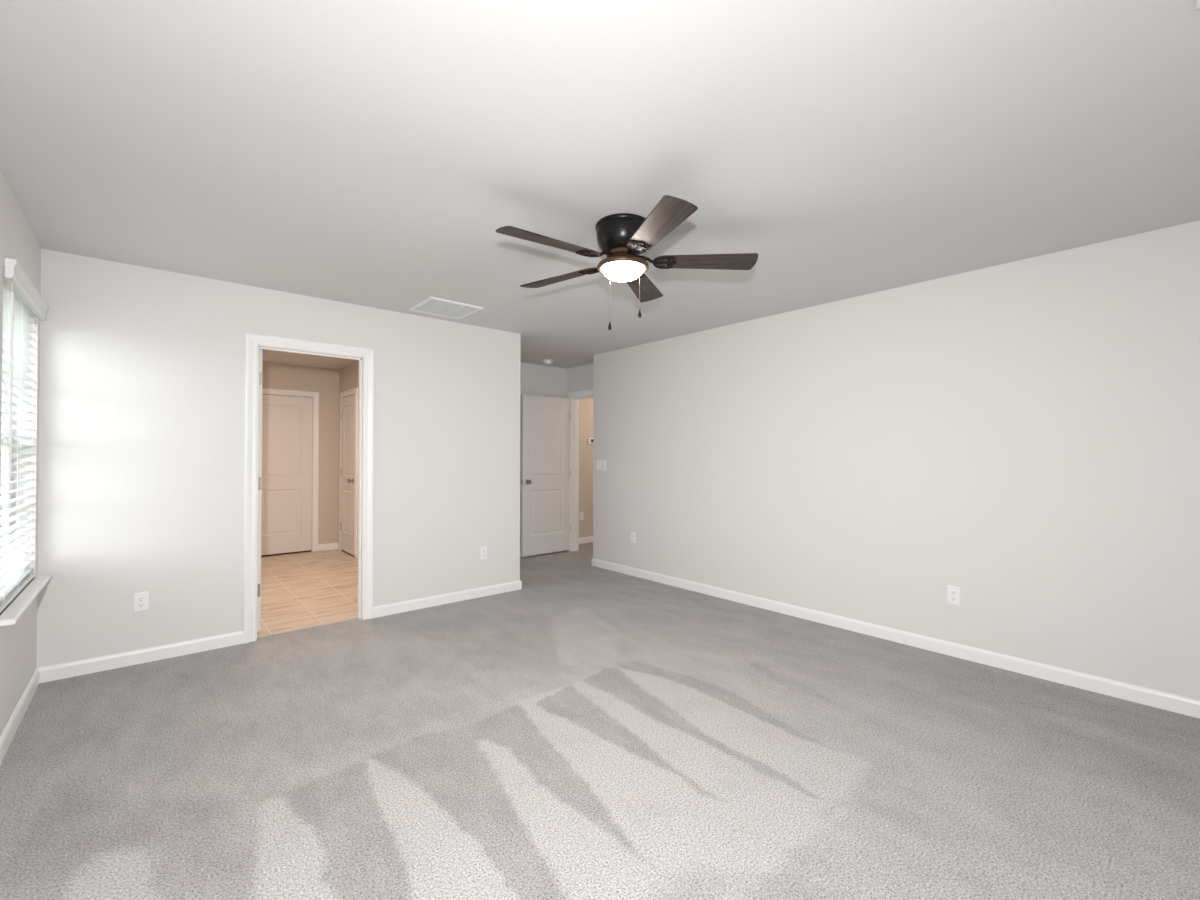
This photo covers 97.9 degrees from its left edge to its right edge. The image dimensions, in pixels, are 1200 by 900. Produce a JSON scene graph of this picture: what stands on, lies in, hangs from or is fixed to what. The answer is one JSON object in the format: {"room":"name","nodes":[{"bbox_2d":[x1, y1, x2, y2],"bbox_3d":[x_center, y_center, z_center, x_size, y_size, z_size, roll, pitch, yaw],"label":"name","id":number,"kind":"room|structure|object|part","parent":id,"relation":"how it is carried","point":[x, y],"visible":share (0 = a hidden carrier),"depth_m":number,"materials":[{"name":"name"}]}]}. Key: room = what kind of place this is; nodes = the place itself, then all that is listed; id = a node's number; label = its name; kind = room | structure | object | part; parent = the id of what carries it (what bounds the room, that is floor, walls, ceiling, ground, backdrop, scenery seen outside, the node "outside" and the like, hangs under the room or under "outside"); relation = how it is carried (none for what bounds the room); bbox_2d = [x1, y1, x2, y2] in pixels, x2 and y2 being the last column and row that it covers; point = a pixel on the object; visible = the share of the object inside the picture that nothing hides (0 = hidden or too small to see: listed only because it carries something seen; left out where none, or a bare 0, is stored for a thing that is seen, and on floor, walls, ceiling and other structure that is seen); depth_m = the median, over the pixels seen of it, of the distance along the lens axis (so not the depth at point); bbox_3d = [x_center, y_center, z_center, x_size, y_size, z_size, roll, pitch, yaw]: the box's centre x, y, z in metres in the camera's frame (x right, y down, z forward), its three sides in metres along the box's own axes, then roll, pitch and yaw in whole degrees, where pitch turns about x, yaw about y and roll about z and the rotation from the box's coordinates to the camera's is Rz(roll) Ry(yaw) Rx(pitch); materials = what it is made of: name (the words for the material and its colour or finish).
{"room":"empty bedroom","nodes":[
{"label":"empty bedroom","id":0,"kind":"room"},
{"bbox_2d":[0,171,40,736],"bbox_3d":[-1.315,0.067,0.686,0.160,2.440,5.799,1,-1,-41],"label":"wall","id":1,"kind":"structure","parent":0,"point":[18,641],"depth_m":2.64,"materials":[{"name":"white paint"}]},
{"bbox_2d":[0,369,13,559],"bbox_3d":[-2.888,-0.039,2.451,0.065,1.470,0.905,1,-1,-41],"label":"window","id":2,"kind":"structure","parent":1,"relation":"in","point":[9,487],"depth_m":2.74,"materials":[{"name":"glass"}]},
{"bbox_3d":[-2.894,-0.374,2.449,0.026,0.710,0.815,1,-1,-41],"label":"sash","id":3,"kind":"part","parent":2,"relation":"part of","materials":[{"name":"white plastic"}]},
{"bbox_3d":[-2.876,0.293,2.458,0.026,0.705,0.815,1,-1,-41],"label":"sash","id":4,"kind":"part","parent":2,"relation":"part of","materials":[{"name":"white plastic"}]},
{"bbox_2d":[0,668,38,764],"bbox_3d":[-1.291,1.246,0.777,0.013,0.085,5.679,1,-1,-41],"label":"baseboard","id":5,"kind":"structure","parent":1,"relation":"attached to","point":[6,738],"depth_m":2.45,"materials":[{"name":"white paint"}]},
{"bbox_2d":[0,258,47,612],"bbox_3d":[-2.824,-0.057,2.540,0.090,1.503,0.944,1,-1,-41],"label":"window blind","id":6,"kind":"object","parent":1,"relation":"attached to","point":[22,302],"visible":1,"depth_m":2.50,"materials":[{"name":"white plastic"}]},
{"bbox_3d":[-2.603,-0.026,2.257,0.053,1.402,0.002,1,-1,-41],"label":"ladder cord","id":7,"kind":"part","parent":6,"relation":"part of","materials":[{"name":"white fabric"}]},
{"bbox_3d":[-2.821,-0.025,2.509,0.053,1.402,0.002,1,-1,-41],"label":"ladder cord","id":8,"kind":"part","parent":6,"relation":"part of","materials":[{"name":"white fabric"}]},
{"bbox_3d":[-2.821,0.685,2.502,0.050,0.018,0.891,1,-1,-41],"label":"rail","id":9,"kind":"part","parent":6,"relation":"part of","materials":[{"name":"white plastic"}]},
{"bbox_3d":[-2.819,-0.749,2.515,0.054,0.046,0.891,1,-1,-41],"label":"head rail","id":10,"kind":"part","parent":6,"relation":"part of","materials":[{"name":"white plastic"}]},
{"bbox_3d":[-3.038,-0.022,2.761,0.053,1.402,0.002,1,-1,-41],"label":"ladder cord","id":11,"kind":"part","parent":6,"relation":"part of","materials":[{"name":"white fabric"}]},
{"bbox_2d":[0,575,50,625],"bbox_3d":[-2.817,0.707,2.474,0.203,0.022,1.036,1,-1,-41],"label":"trim","id":12,"kind":"structure","parent":1,"relation":"attached to","point":[14,611],"depth_m":2.42,"materials":[{"name":"white paint"}]},
{"bbox_2d":[36,249,520,667],"bbox_3d":[-2.056,0.096,3.957,3.316,2.440,0.120,1,-1,-41],"label":"wall","id":13,"kind":"structure","parent":0,"point":[141,481],"depth_m":3.40,"materials":[{"name":"white paint"}]},
{"bbox_2d":[38,630,243,682],"bbox_3d":[-2.784,1.266,3.232,0.963,0.085,0.013,1,-1,-41],"label":"baseboard","id":14,"kind":"structure","parent":13,"relation":"attached to","point":[113,661],"depth_m":3.19,"materials":[{"name":"white paint"}]},
{"bbox_2d":[133,592,148,612],"bbox_3d":[-2.817,0.934,3.208,0.072,0.118,0.009,1,-1,-41],"label":"wall outlet","id":15,"kind":"object","parent":13,"relation":"attached to","point":[140,600],"visible":1,"depth_m":3.21,"materials":[{"name":"white plastic"}]},
{"bbox_2d":[137,603,144,607],"bbox_3d":[-2.816,0.953,3.206,0.034,0.028,0.003,1,-1,-41],"label":"receptacle","id":16,"kind":"object","parent":15,"relation":"attached to","point":[139,605],"depth_m":3.20,"materials":[{"name":"white plastic"}]},
{"bbox_2d":[137,596,144,601],"bbox_3d":[-2.816,0.914,3.206,0.034,0.028,0.003,1,-1,-41],"label":"receptacle","id":17,"kind":"object","parent":15,"relation":"attached to","point":[139,598],"depth_m":3.21,"materials":[{"name":"white plastic"}]},
{"bbox_2d":[257,350,262,630],"bbox_3d":[-2.666,0.287,3.967,0.168,2.007,0.695,1,-1,-44],"label":"door","id":18,"kind":"structure","parent":13,"relation":"in","point":[260,351],"depth_m":3.73,"materials":[{"name":"white paint"}]},
{"bbox_2d":[257,617,357,637],"bbox_3d":[-2.150,1.312,3.877,0.690,0.006,0.020,1,-1,-41],"label":"trim","id":19,"kind":"structure","parent":13,"relation":"attached to","point":[355,617],"depth_m":3.85,"materials":[{"name":"silver metal"}]},
{"bbox_2d":[243,333,373,643],"bbox_3d":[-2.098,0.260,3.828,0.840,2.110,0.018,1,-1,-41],"label":"trim","id":20,"kind":"structure","parent":13,"relation":"attached to","point":[252,340],"depth_m":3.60,"materials":[{"name":"white paint"}]},
{"bbox_2d":[373,550,566,617],"bbox_3d":[-1.113,1.289,5.548,2.913,0.085,1.334,1,-1,-41],"label":"baseboard","id":21,"kind":"structure","parent":13,"relation":"attached to","point":[410,605],"depth_m":4.48,"materials":[{"name":"white paint"}]},
{"bbox_2d":[480,546,487,559],"bbox_3d":[-1.050,0.936,4.735,0.072,0.118,0.009,1,-1,-41],"label":"wall outlet","id":22,"kind":"object","parent":13,"relation":"attached to","point":[483,550],"visible":1,"depth_m":4.73,"materials":[{"name":"white plastic"}]},
{"bbox_2d":[262,362,338,543],"bbox_3d":[-4.482,0.114,6.395,2.580,2.440,0.120,1,-1,-41],"label":"wall","id":23,"kind":"structure","parent":0,"point":[325,381],"depth_m":7.00,"materials":[{"name":"beige paint"}]},
{"bbox_2d":[261,394,312,554],"bbox_3d":[-4.038,0.311,6.660,0.664,2.009,0.102,1,-1,-41],"label":"door","id":24,"kind":"structure","parent":23,"relation":"in","point":[286,488],"depth_m":6.70,"materials":[{"name":"white paint"}]},
{"bbox_2d":[261,394,312,556],"bbox_3d":[-4.056,0.320,6.681,0.670,2.035,0.002,1,-1,-41],"label":"trim","id":25,"kind":"structure","parent":23,"relation":"attached to","point":[264,394],"depth_m":6.72,"materials":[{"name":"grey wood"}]},
{"bbox_2d":[262,388,318,551],"bbox_3d":[-4.051,0.283,6.675,0.820,2.110,0.018,1,-1,-41],"label":"trim","id":26,"kind":"structure","parent":23,"relation":"attached to","point":[315,469],"depth_m":6.91,"materials":[{"name":"white paint"}]},
{"bbox_2d":[318,543,337,550],"bbox_3d":[-3.650,1.299,7.017,0.249,0.085,0.013,1,-1,-41],"label":"baseboard","id":27,"kind":"structure","parent":23,"relation":"attached to","point":[329,546],"depth_m":7.01,"materials":[{"name":"white paint"}]},
{"bbox_2d":[257,549,357,635],"bbox_3d":[-3.391,1.374,5.026,2.460,0.100,3.365,1,-1,-41],"label":"floor","id":28,"kind":"structure","parent":0,"point":[305,589],"depth_m":4.96,"materials":[{"name":"beige tile"}]},
{"bbox_2d":[338,361,358,550],"bbox_3d":[-2.430,0.113,5.901,0.120,2.440,3.311,1,-1,-41],"label":"wall","id":29,"kind":"structure","parent":0,"point":[348,375],"depth_m":6.79,"materials":[{"name":"beige paint"}]},
{"bbox_2d":[340,395,355,555],"bbox_3d":[-3.270,0.313,6.735,0.102,2.009,0.604,1,-1,-41],"label":"door","id":30,"kind":"structure","parent":29,"relation":"in","point":[347,525],"depth_m":6.73,"materials":[{"name":"white paint"}]},
{"bbox_2d":[339,388,357,557],"bbox_3d":[-3.251,0.284,6.744,0.018,2.110,0.750,1,-1,-41],"label":"trim","id":31,"kind":"structure","parent":29,"relation":"attached to","point":[355,390],"depth_m":6.50,"materials":[{"name":"white paint"}]},
{"bbox_2d":[520,362,566,549],"bbox_3d":[-1.075,0.121,6.551,1.800,2.440,0.120,1,-1,-41],"label":"wall","id":32,"kind":"structure","parent":0,"point":[539,380],"depth_m":6.74,"materials":[{"name":"white paint"}]},
{"bbox_2d":[521,394,570,555],"bbox_3d":[-0.686,0.315,6.712,0.754,2.005,0.168,1,-1,-41],"label":"door","id":33,"kind":"structure","parent":32,"relation":"in","point":[545,420],"depth_m":6.68,"materials":[{"name":"white paint"}]},
{"bbox_2d":[567,363,592,397],"bbox_3d":[-0.085,0.124,6.689,0.120,2.440,0.965,1,-1,-41],"label":"wall","id":34,"kind":"structure","parent":0,"point":[580,378],"depth_m":6.81,"materials":[{"name":"white paint"}]},
{"bbox_2d":[567,389,592,551],"bbox_3d":[-0.070,0.316,6.670,0.120,2.055,0.830,1,-1,-41],"label":"trim","id":35,"kind":"structure","parent":34,"relation":"attached to","point":[575,401],"depth_m":6.96,"materials":[{"name":"white paint"}]},
{"bbox_2d":[579,397,592,537],"bbox_3d":[0.480,0.139,8.291,2.830,2.440,0.120,1,-1,-41],"label":"wall","id":36,"kind":"structure","parent":0,"point":[585,404],"depth_m":7.62,"materials":[{"name":"beige paint"}]},
{"bbox_2d":[579,512,583,519],"bbox_3d":[-0.266,0.951,7.555,0.072,0.118,0.009,1,-1,-41],"label":"wall outlet","id":37,"kind":"object","parent":36,"relation":"attached to","point":[581,514],"visible":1,"depth_m":7.55,"materials":[{"name":"white plastic"}]},
{"bbox_2d":[579,536,592,543],"bbox_3d":[0.522,1.316,8.230,2.830,0.085,0.013,1,-1,-41],"label":"baseboard","id":38,"kind":"structure","parent":36,"relation":"attached to","point":[583,539],"depth_m":7.60,"materials":[{"name":"white paint"}]},
{"bbox_2d":[588,438,592,443],"bbox_3d":[-0.128,-0.133,7.672,0.120,0.090,0.026,1,-1,-41],"label":"thermostat","id":39,"kind":"object","parent":36,"relation":"attached to","point":[590,440],"visible":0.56,"depth_m":7.65,"materials":[{"name":"white plastic"}]},
{"bbox_2d":[0,0,1199,368],"bbox_3d":[0.419,-1.175,4.601,8.166,0.120,9.600,1,-1,-41],"label":"ceiling","id":40,"kind":"structure","parent":0,"point":[369,153],"depth_m":1.92,"materials":[{"name":"white paint"}]},
{"bbox_2d":[408,296,483,318],"bbox_3d":[-1.220,-1.115,4.129,0.433,0.013,0.430,1,-1,-41],"label":"ceiling vent","id":41,"kind":"object","parent":40,"relation":"in","point":[430,305],"visible":1,"depth_m":4.11,"materials":[{"name":"white metal"}]},
{"bbox_2d":[542,359,553,363],"bbox_3d":[-0.638,-1.077,6.409,0.136,0.046,0.136,1,-1,-41],"label":"smoke detector","id":42,"kind":"object","parent":40,"relation":"attached to","point":[546,361],"visible":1,"depth_m":6.37,"materials":[{"name":"white plastic"}]},
{"bbox_2d":[496,195,757,329],"bbox_3d":[0.080,-0.858,2.622,1.271,0.551,1.292,1,-1,-41],"label":"ceiling fan","id":43,"kind":"object","parent":40,"relation":"hanging from","point":[622,237],"visible":1,"depth_m":2.54,"materials":[{"name":"brown wood"}]},
{"bbox_3d":[-0.219,-0.951,2.396,0.522,0.006,0.148,0,10,-36],"label":"fan blade","id":44,"kind":"part","parent":43,"relation":"part of","materials":[{"name":"brown wood"}]},
{"bbox_3d":[-0.215,-0.946,2.879,0.522,0.006,0.148,0,10,36],"label":"fan blade","id":45,"kind":"part","parent":43,"relation":"part of","materials":[{"name":"brown wood"}]},
{"bbox_3d":[0.116,-0.886,2.634,0.206,0.058,0.206,1,-1,-41],"label":"lamp shade","id":46,"kind":"part","parent":43,"relation":"part of","materials":[{"name":"white glass"}]},
{"bbox_3d":[0.193,-0.805,2.543,0.004,0.257,0.003,1,-1,-41],"label":"pull chain","id":47,"kind":"part","parent":43,"relation":"part of","materials":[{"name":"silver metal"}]},
{"bbox_3d":[0.246,-0.944,3.024,0.148,0.006,0.522,-12,-4,18],"label":"fan blade","id":48,"kind":"part","parent":43,"relation":"part of","materials":[{"name":"brown wood"}]},
{"bbox_3d":[0.239,-0.951,2.242,0.148,0.006,0.522,12,-4,-17],"label":"fan blade","id":49,"kind":"part","parent":43,"relation":"part of","materials":[{"name":"brown wood"}]},
{"bbox_3d":[0.527,-0.947,2.631,0.522,0.006,0.148,0,-12,0],"label":"fan blade","id":50,"kind":"part","parent":43,"relation":"part of","materials":[{"name":"brown wood"}]},
{"bbox_2d":[1196,0,1199,8],"bbox_3d":[1.527,-1.138,1.136,0.280,0.013,0.308,1,-1,-41],"label":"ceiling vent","id":51,"kind":"object","parent":40,"relation":"in","point":[1197,1],"visible":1,"depth_m":1.32,"materials":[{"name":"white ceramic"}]},
{"bbox_2d":[0,542,1199,899],"bbox_3d":[1.075,1.320,3.892,7.666,0.001,7.300,1,-1,-41],"label":"floor","id":52,"kind":"structure","parent":0,"point":[582,731],"depth_m":2.14,"materials":[{"name":"grey carpet"}]},
{"bbox_2d":[593,220,1199,699],"bbox_3d":[2.111,0.101,3.882,0.467,2.440,6.155,1,-1,-41],"label":"wall","id":53,"kind":"structure","parent":0,"point":[1022,437],"depth_m":3.35,"materials":[{"name":"white paint"}]},
{"bbox_2d":[596,460,605,469],"bbox_3d":[0.007,0.172,5.945,0.019,0.118,0.165,1,-1,-41],"label":"light switch","id":54,"kind":"object","parent":53,"relation":"attached to","point":[600,464],"visible":1,"depth_m":5.94,"materials":[{"name":"white plastic"}]},
{"bbox_2d":[631,532,635,542],"bbox_3d":[0.349,0.929,5.548,0.009,0.118,0.072,1,-1,-41],"label":"wall outlet","id":55,"kind":"object","parent":53,"relation":"attached to","point":[633,534],"visible":1,"depth_m":5.54,"materials":[{"name":"white plastic"}]},
{"bbox_2d":[592,558,1199,718],"bbox_3d":[2.016,1.279,3.878,0.360,0.085,6.048,1,-1,-41],"label":"baseboard","id":56,"kind":"structure","parent":53,"relation":"attached to","point":[1187,706],"depth_m":3.32,"materials":[{"name":"white paint"}]},
{"bbox_2d":[947,585,959,605],"bbox_3d":[2.259,0.930,3.338,0.009,0.118,0.072,1,-1,-41],"label":"wall outlet","id":57,"kind":"object","parent":53,"relation":"attached to","point":[953,592],"visible":1,"depth_m":3.33,"materials":[{"name":"white plastic"}]}
]}

